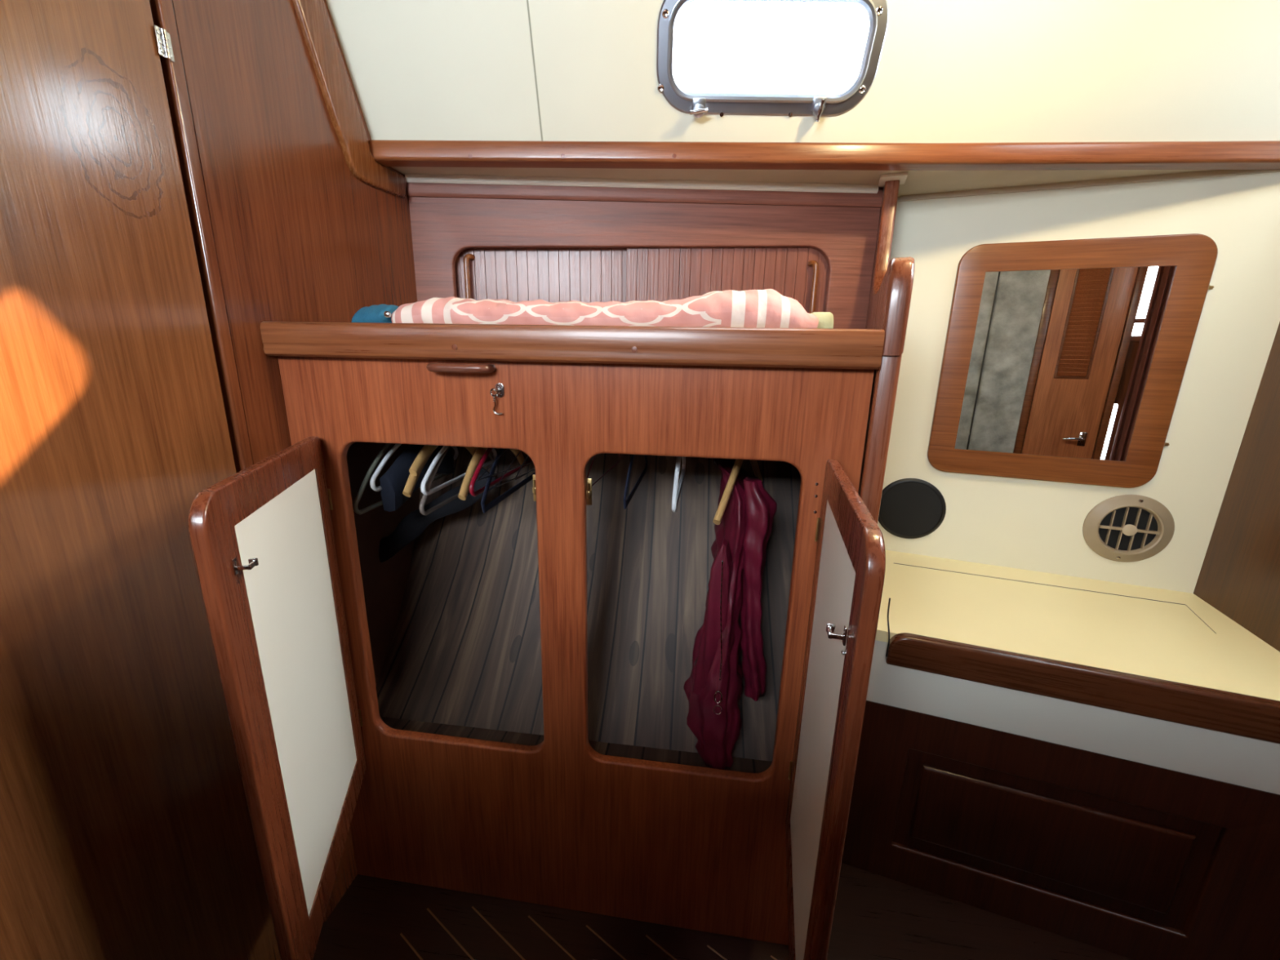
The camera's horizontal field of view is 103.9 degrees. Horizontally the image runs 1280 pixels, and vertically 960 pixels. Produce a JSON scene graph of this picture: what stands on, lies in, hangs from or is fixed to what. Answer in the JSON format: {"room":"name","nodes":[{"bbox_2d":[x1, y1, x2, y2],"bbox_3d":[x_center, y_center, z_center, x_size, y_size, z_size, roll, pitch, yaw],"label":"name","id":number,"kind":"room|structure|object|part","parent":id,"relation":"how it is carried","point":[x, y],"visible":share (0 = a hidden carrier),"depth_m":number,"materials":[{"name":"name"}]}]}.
{"room":"ship interior","nodes":[
{"label":"ship interior","id":0,"kind":"room"},
{"bbox_2d":[172,0,417,911],"bbox_3d":[-0.770,-0.111,1.434,0.040,2.420,0.800,3,14,7],"label":"wall","id":1,"kind":"structure","parent":0,"point":[298,237],"depth_m":1.06,"materials":[{"name":"brown wood"}]},
{"bbox_2d":[0,0,280,959],"bbox_3d":[-0.882,0.072,0.706,0.039,2.400,0.680,4,14,11],"label":"door","id":2,"kind":"structure","parent":1,"relation":"in","point":[126,833],"depth_m":0.79,"materials":[{"name":"brown wood"}]},
{"bbox_2d":[149,0,331,921],"bbox_3d":[-0.826,-0.011,1.036,0.045,2.420,0.025,3,14,7],"label":"trim","id":3,"kind":"structure","parent":1,"relation":"attached to","point":[162,11],"depth_m":0.92,"materials":[{"name":"brown wood"}]},
{"bbox_2d":[292,0,405,198],"bbox_3d":[-0.728,-1.011,1.234,0.028,0.482,0.427,3,14,7],"label":"trim","id":4,"kind":"structure","parent":1,"relation":"attached to","point":[321,42],"depth_m":1.21,"materials":[{"name":"brown wood"}]},
{"bbox_2d":[312,862,1133,959],"bbox_3d":[0.584,1.352,0.777,3.500,0.040,3.400,3,14,7],"label":"floor","id":5,"kind":"structure","parent":0,"point":[876,917],"depth_m":1.31,"materials":[{"name":"brown wood"}]},
{"bbox_2d":[188,321,885,959],"bbox_3d":[-0.118,0.423,1.210,1.362,1.518,1.042,3,14,7],"label":"locker","id":6,"kind":"object","parent":5,"relation":"on","point":[496,704],"visible":1,"depth_m":1.14,"materials":[{"name":"brown wood"}]},
{"bbox_3d":[-0.654,0.395,0.981,0.021,0.893,0.514,-3,15,-17],"label":"door","id":7,"kind":"part","parent":6,"relation":"part of","materials":[{"name":"brown wood"}]},
{"bbox_3d":[-0.654,0.385,0.987,0.012,0.752,0.382,-3,15,-17],"label":"door panel","id":8,"kind":"part","parent":6,"relation":"part of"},
{"bbox_2d":[352,443,448,515],"bbox_3d":[-0.649,-0.094,1.390,0.011,0.263,0.464,3,14,7],"label":"hanger","id":9,"kind":"object","parent":6,"relation":"hanging from","point":[386,446],"visible":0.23,"depth_m":1.24,"materials":[{"name":"plastic"}]},
{"bbox_2d":[369,443,457,491],"bbox_3d":[-0.612,-0.119,1.378,0.011,0.208,0.424,3,14,7],"label":"hanger","id":10,"kind":"object","parent":6,"relation":"hanging from","point":[372,482],"visible":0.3,"depth_m":1.23,"materials":[{"name":"white plastic"}]},
{"bbox_2d":[379,444,453,511],"bbox_3d":[-0.598,-0.038,1.363,0.042,0.167,0.300,3,14,7],"label":"clothing","id":11,"kind":"object","parent":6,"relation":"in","point":[393,482],"visible":0.56,"depth_m":1.27,"materials":[{"name":"fabric"}]},
{"bbox_2d":[402,446,476,497],"bbox_3d":[-0.531,-0.110,1.369,0.017,0.217,0.418,3,14,7],"label":"hanger","id":12,"kind":"object","parent":6,"relation":"hanging from","point":[411,481],"visible":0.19,"depth_m":1.21,"materials":[{"name":"wood"}]},
{"bbox_2d":[408,444,476,475],"bbox_3d":[-0.522,-0.133,1.362,0.017,0.169,0.374,3,14,7],"label":"hanger","id":13,"kind":"object","parent":6,"relation":"hanging from","point":[427,450],"visible":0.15,"depth_m":1.23,"materials":[{"name":"wood"}]},
{"bbox_2d":[418,445,498,515],"bbox_3d":[-0.486,-0.088,1.368,0.011,0.258,0.444,3,14,7],"label":"hanger","id":14,"kind":"object","parent":6,"relation":"hanging from","point":[431,478],"visible":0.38,"depth_m":1.23,"materials":[{"name":"plastic"}]},
{"bbox_2d":[378,467,497,562],"bbox_3d":[-0.629,0.122,1.452,0.444,0.325,0.064,-1,14,-7],"label":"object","id":15,"kind":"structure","parent":14,"relation":"hanging from","point":[415,523],"depth_m":1.45,"materials":[{"name":"black fabric"}]},
{"bbox_2d":[420,445,497,495],"bbox_3d":[-0.484,-0.111,1.362,0.011,0.211,0.424,3,14,7],"label":"hanger","id":16,"kind":"object","parent":6,"relation":"hanging from","point":[444,448],"visible":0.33,"depth_m":1.24,"materials":[{"name":"white plastic"}]},
{"bbox_3d":[-0.365,-0.227,1.012,0.140,0.017,0.046,3,14,7],"label":"pull handle","id":17,"kind":"part","parent":6,"relation":"part of","materials":[{"name":"brown wood"}]},
{"bbox_2d":[457,447,525,500],"bbox_3d":[-0.392,-0.102,1.351,0.017,0.217,0.418,3,14,7],"label":"hanger","id":18,"kind":"object","parent":6,"relation":"hanging from","point":[479,452],"visible":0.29,"depth_m":1.22,"materials":[{"name":"wood"}]},
{"bbox_3d":[-0.290,-0.185,1.033,0.020,0.030,0.002,3,14,7],"label":"hook plate","id":19,"kind":"part","parent":6,"relation":"part of","materials":[{"name":"silver metal"}]},
{"bbox_2d":[469,448,532,497],"bbox_3d":[-0.366,-0.106,1.347,0.011,0.208,0.414,3,14,7],"label":"hanger","id":20,"kind":"object","parent":6,"relation":"hanging from","point":[488,451],"visible":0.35,"depth_m":1.22,"materials":[{"name":"plastic"}]},
{"bbox_2d":[477,448,533,480],"bbox_3d":[-0.300,-0.123,1.333,0.010,0.165,0.412,6,15,20],"label":"hanger","id":21,"kind":"object","parent":6,"relation":"hanging from","point":[478,479],"visible":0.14,"depth_m":1.22,"materials":[{"name":"metal"}]},
{"bbox_2d":[480,448,535,512],"bbox_3d":[-0.342,-0.087,1.348,0.007,0.244,0.415,3,14,7],"label":"hanger","id":22,"kind":"object","parent":6,"relation":"hanging from","point":[486,508],"visible":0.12,"depth_m":1.25,"materials":[{"name":"plastic"}]},
{"bbox_2d":[496,450,534,486],"bbox_3d":[-0.274,-0.116,1.331,0.008,0.177,0.404,5,15,15],"label":"hanger","id":23,"kind":"object","parent":6,"relation":"hanging from","point":[498,485],"visible":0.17,"depth_m":1.21,"materials":[{"name":"metal"}]},
{"bbox_2d":[514,455,534,480],"bbox_3d":[-0.251,-0.123,1.326,0.005,0.160,0.400,4,14,10],"label":"hanger","id":24,"kind":"object","parent":6,"relation":"hanging from","point":[527,455],"visible":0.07,"depth_m":1.19,"materials":[{"name":"metal"}]},
{"bbox_3d":[-0.177,-0.267,0.981,1.231,0.070,0.033,3,14,7],"label":"fiddle rail","id":25,"kind":"part","parent":6,"relation":"part of","materials":[{"name":"brown wood"}]},
{"bbox_2d":[586,453,621,486],"bbox_3d":[-0.093,-0.103,1.309,0.005,0.185,0.400,4,14,10],"label":"hanger","id":26,"kind":"object","parent":6,"relation":"hanging from","point":[619,454],"visible":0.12,"depth_m":1.25,"materials":[{"name":"metal"}]},
{"bbox_2d":[622,454,648,509],"bbox_3d":[-0.006,-0.084,1.301,0.007,0.214,0.415,3,14,7],"label":"hanger","id":27,"kind":"object","parent":6,"relation":"hanging from","point":[627,501],"visible":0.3,"depth_m":1.19,"materials":[{"name":"plastic"}]},
{"bbox_2d":[671,456,685,511],"bbox_3d":[0.105,-0.078,1.287,0.011,0.215,0.424,3,14,7],"label":"hanger","id":28,"kind":"object","parent":6,"relation":"hanging from","point":[677,489],"visible":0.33,"depth_m":1.17,"materials":[{"name":"white plastic"}]},
{"bbox_2d":[712,459,762,524],"bbox_3d":[0.265,-0.059,1.270,0.029,0.237,0.449,8,16,24],"label":"hanger","id":29,"kind":"object","parent":6,"relation":"hanging from","point":[719,513],"visible":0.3,"depth_m":1.14,"materials":[{"name":"wood"}]},
{"bbox_2d":[683,457,777,769],"bbox_3d":[0.233,0.317,1.335,0.207,0.746,0.426,3,14,7],"label":"garment","id":30,"kind":"object","parent":29,"relation":"hanging from","point":[713,689],"visible":0.98,"depth_m":1.20,"materials":[{"name":"red fabric"}]},
{"bbox_3d":[0.183,0.320,1.133,0.007,0.289,0.027,-5,15,-21],"label":"chain","id":31,"kind":"part","parent":30,"relation":"part of","materials":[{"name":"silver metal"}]},
{"bbox_3d":[0.305,0.436,0.859,0.012,0.752,0.355,5,15,14],"label":"door panel","id":32,"kind":"part","parent":6,"relation":"part of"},
{"bbox_3d":[0.307,0.444,0.864,0.021,0.893,0.466,5,15,14],"label":"door","id":33,"kind":"part","parent":6,"relation":"part of","materials":[{"name":"brown wood"}]},
{"bbox_3d":[-0.053,-0.351,1.342,1.362,0.042,0.666,3,14,7],"label":"mattress","id":34,"kind":"object","parent":6,"relation":"on","visible":0},
{"bbox_2d":[351,303,398,323],"bbox_3d":[-0.608,-0.386,1.204,0.126,0.070,0.174,3,14,7],"label":"pillow","id":35,"kind":"object","parent":34,"relation":"on","point":[381,313],"visible":0.41,"depth_m":1.14,"materials":[{"name":"teal fabric"}]},
{"bbox_2d":[391,288,818,328],"bbox_3d":[-0.098,-0.377,1.137,0.949,0.106,0.223,3,14,7],"label":"rolled towel","id":36,"kind":"object","parent":34,"relation":"on","point":[766,308],"visible":0.61,"depth_m":1.03,"materials":[{"name":"pink fabric"}]},
{"bbox_2d":[811,311,833,328],"bbox_3d":[0.387,-0.331,1.080,0.047,0.061,0.061,3,14,7],"label":"roll","id":37,"kind":"object","parent":34,"relation":"on","point":[825,318],"visible":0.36,"depth_m":1.05,"materials":[{"name":"beige fabric"}]},
{"bbox_2d":[400,906,777,959],"bbox_3d":[0.013,1.324,0.759,1.771,0.001,1.119,3,14,7],"label":"trim","id":38,"kind":"structure","parent":5,"relation":"attached to","point":[473,907],"depth_m":1.28,"materials":[{"name":"brown wood"}]},
{"bbox_2d":[857,172,915,524],"bbox_3d":[0.614,0.145,1.449,0.070,1.970,0.961,7,15,20],"label":"wooden post","id":39,"kind":"object","parent":5,"relation":"on","point":[892,280],"visible":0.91,"depth_m":0.94,"materials":[{"name":"brown wood"}]},
{"bbox_3d":[0.724,-0.860,1.433,0.070,0.008,0.082,7,15,20],"label":"cap moulding","id":40,"kind":"part","parent":39,"relation":"part of","materials":[{"name":"wood"}]},
{"bbox_2d":[841,640,1279,959],"bbox_3d":[1.025,0.826,1.275,0.986,0.748,0.024,6,15,19],"label":"vanity cabinet","id":41,"kind":"object","parent":5,"relation":"on","point":[1134,837],"visible":0.76,"depth_m":1.25,"materials":[{"name":"brown wood"}]},
{"bbox_3d":[1.034,0.915,1.301,0.666,0.347,0.010,6,15,19],"label":"door panel","id":42,"kind":"part","parent":41,"relation":"part of","materials":[{"name":"brown wood"}]},
{"bbox_2d":[875,550,1279,743],"bbox_3d":[1.133,0.405,1.436,0.992,0.088,0.658,7,15,20],"label":"countertop","id":43,"kind":"structure","parent":41,"relation":"on","point":[1170,655],"depth_m":1.27,"materials":[{"name":"beige laminate"}]},
{"bbox_2d":[885,597,890,656],"bbox_3d":[0.633,0.375,1.274,0.006,0.150,0.031,1,14,-1],"label":"cord","id":44,"kind":"object","parent":43,"relation":"hanging from","point":[888,607],"visible":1,"depth_m":1.27,"materials":[{"name":"black plastic"}]},
{"bbox_3d":[1.063,0.477,1.145,0.900,0.088,0.030,6,15,19],"label":"edge trim","id":45,"kind":"part","parent":43,"relation":"part of","materials":[{"name":"brown wood"}]},
{"bbox_2d":[325,0,1279,142],"bbox_3d":[0.805,-1.101,1.125,3.150,0.579,0.323,2,14,2],"label":"wall","id":46,"kind":"structure","parent":0,"point":[949,71],"depth_m":1.21,"materials":[{"name":"beige paint"}]},
{"bbox_2d":[526,0,542,141],"bbox_3d":[-0.259,-1.078,1.171,0.004,0.463,0.232,2,14,2],"label":"trim","id":47,"kind":"structure","parent":46,"relation":"attached to","point":[527,3],"depth_m":1.23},
{"bbox_2d":[656,0,888,121],"bbox_3d":[0.306,-1.017,1.210,0.532,0.262,0.161,1,14,1],"label":"window","id":48,"kind":"structure","parent":46,"relation":"in","point":[873,15],"depth_m":1.23,"materials":[{"name":"metal"}]},
{"bbox_3d":[0.146,-0.912,1.239,0.045,0.014,0.012,3,14,7],"label":"knob","id":49,"kind":"part","parent":48,"relation":"part of","materials":[{"name":"silver metal"}]},
{"bbox_3d":[0.442,-0.906,1.228,0.012,0.044,0.029,-4,15,-18],"label":"knob","id":50,"kind":"part","parent":48,"relation":"part of","materials":[{"name":"silver metal"}]},
{"bbox_2d":[368,139,1279,170],"bbox_3d":[0.798,-0.841,1.291,3.040,0.049,0.085,2,14,3],"label":"trim","id":51,"kind":"structure","parent":46,"relation":"attached to","point":[1153,155],"depth_m":1.30,"materials":[{"name":"brown wood"}]},
{"bbox_2d":[877,171,1279,593],"bbox_3d":[1.278,0.097,1.690,1.018,1.970,0.040,7,15,20],"label":"wall","id":52,"kind":"structure","parent":0,"point":[1019,523],"depth_m":1.52,"materials":[{"name":"beige paint"}]},
{"bbox_2d":[878,478,946,538],"bbox_3d":[0.964,0.104,1.788,0.224,0.224,0.013,7,15,20],"label":"speaker","id":53,"kind":"object","parent":52,"relation":"attached to","point":[910,508],"visible":0.92,"depth_m":1.78},
{"bbox_2d":[927,233,1217,488],"bbox_3d":[1.288,-0.350,1.541,0.626,0.720,0.019,6,15,20],"label":"wall mirror","id":54,"kind":"object","parent":52,"relation":"attached to","point":[1064,361],"visible":1,"depth_m":1.53,"materials":[{"name":"brown wood"}]},
{"bbox_3d":[1.278,-0.351,1.542,0.453,0.556,0.004,7,15,20],"label":"glass","id":55,"kind":"part","parent":54,"relation":"part of","materials":[{"name":"white mirror"}]},
{"bbox_2d":[899,168,1279,201],"bbox_3d":[1.280,-0.845,1.427,0.970,0.014,0.014,7,15,20],"label":"trim","id":56,"kind":"structure","parent":52,"relation":"attached to","point":[1212,173],"depth_m":1.43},
{"bbox_2d":[1082,494,1174,562],"bbox_3d":[1.531,0.155,1.568,0.222,0.222,0.020,7,15,20],"label":"air vent","id":57,"kind":"object","parent":52,"relation":"in","point":[1124,528],"visible":1,"depth_m":1.57,"materials":[{"name":"beige plastic"}]},
{"bbox_3d":[1.529,0.157,1.563,0.036,0.036,0.009,7,15,20],"label":"knob","id":58,"kind":"part","parent":57,"relation":"part of","materials":[{"name":"plastic"}]},
{"bbox_2d":[1193,322,1279,651],"bbox_3d":[1.629,0.219,1.235,0.031,1.970,0.620,7,15,20],"label":"wall","id":59,"kind":"structure","parent":0,"point":[1239,575],"depth_m":1.37,"materials":[{"name":"brown wood"}]},
{"bbox_3d":[0.843,0.105,1.500,3.300,2.030,1.060,3,14,7],"label":"wall","id":60,"kind":"structure","parent":0,"visible":0},
{"bbox_2d":[405,182,883,328],"bbox_3d":[0.013,-0.646,1.593,1.435,0.530,0.068,1,14,-1],"label":"upper cabinet","id":61,"kind":"object","parent":60,"relation":"attached to","point":[514,243],"visible":0.61,"depth_m":1.55,"materials":[{"name":"brown wood"}]},
{"bbox_3d":[-0.345,-0.632,1.622,0.640,0.375,0.014,1,14,-1],"label":"sliding door","id":62,"kind":"part","parent":61,"relation":"part of","materials":[{"name":"brown wood"}]},
{"bbox_2d":[404,173,878,193],"bbox_3d":[0.009,-0.884,1.497,1.408,0.020,0.017,1,14,-1],"label":"trim","id":63,"kind":"structure","parent":61,"relation":"attached to","point":[410,178],"depth_m":1.49,"materials":[{"name":"white plastic"}]},
{"bbox_3d":[0.019,-0.861,1.509,1.433,0.040,0.012,1,14,-1],"label":"moulding","id":64,"kind":"part","parent":61,"relation":"part of","materials":[{"name":"brown wood"}]},
{"bbox_3d":[0.311,-0.617,1.613,0.710,0.375,0.014,1,14,-1],"label":"sliding door","id":65,"kind":"part","parent":61,"relation":"part of","materials":[{"name":"brown wood"}]},
{"bbox_2d":[391,166,1210,196],"bbox_3d":[0.808,-0.886,1.496,3.054,0.012,0.400,2,14,2],"label":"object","id":66,"kind":"structure","parent":60,"relation":"attached to","point":[917,182],"depth_m":1.43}
]}

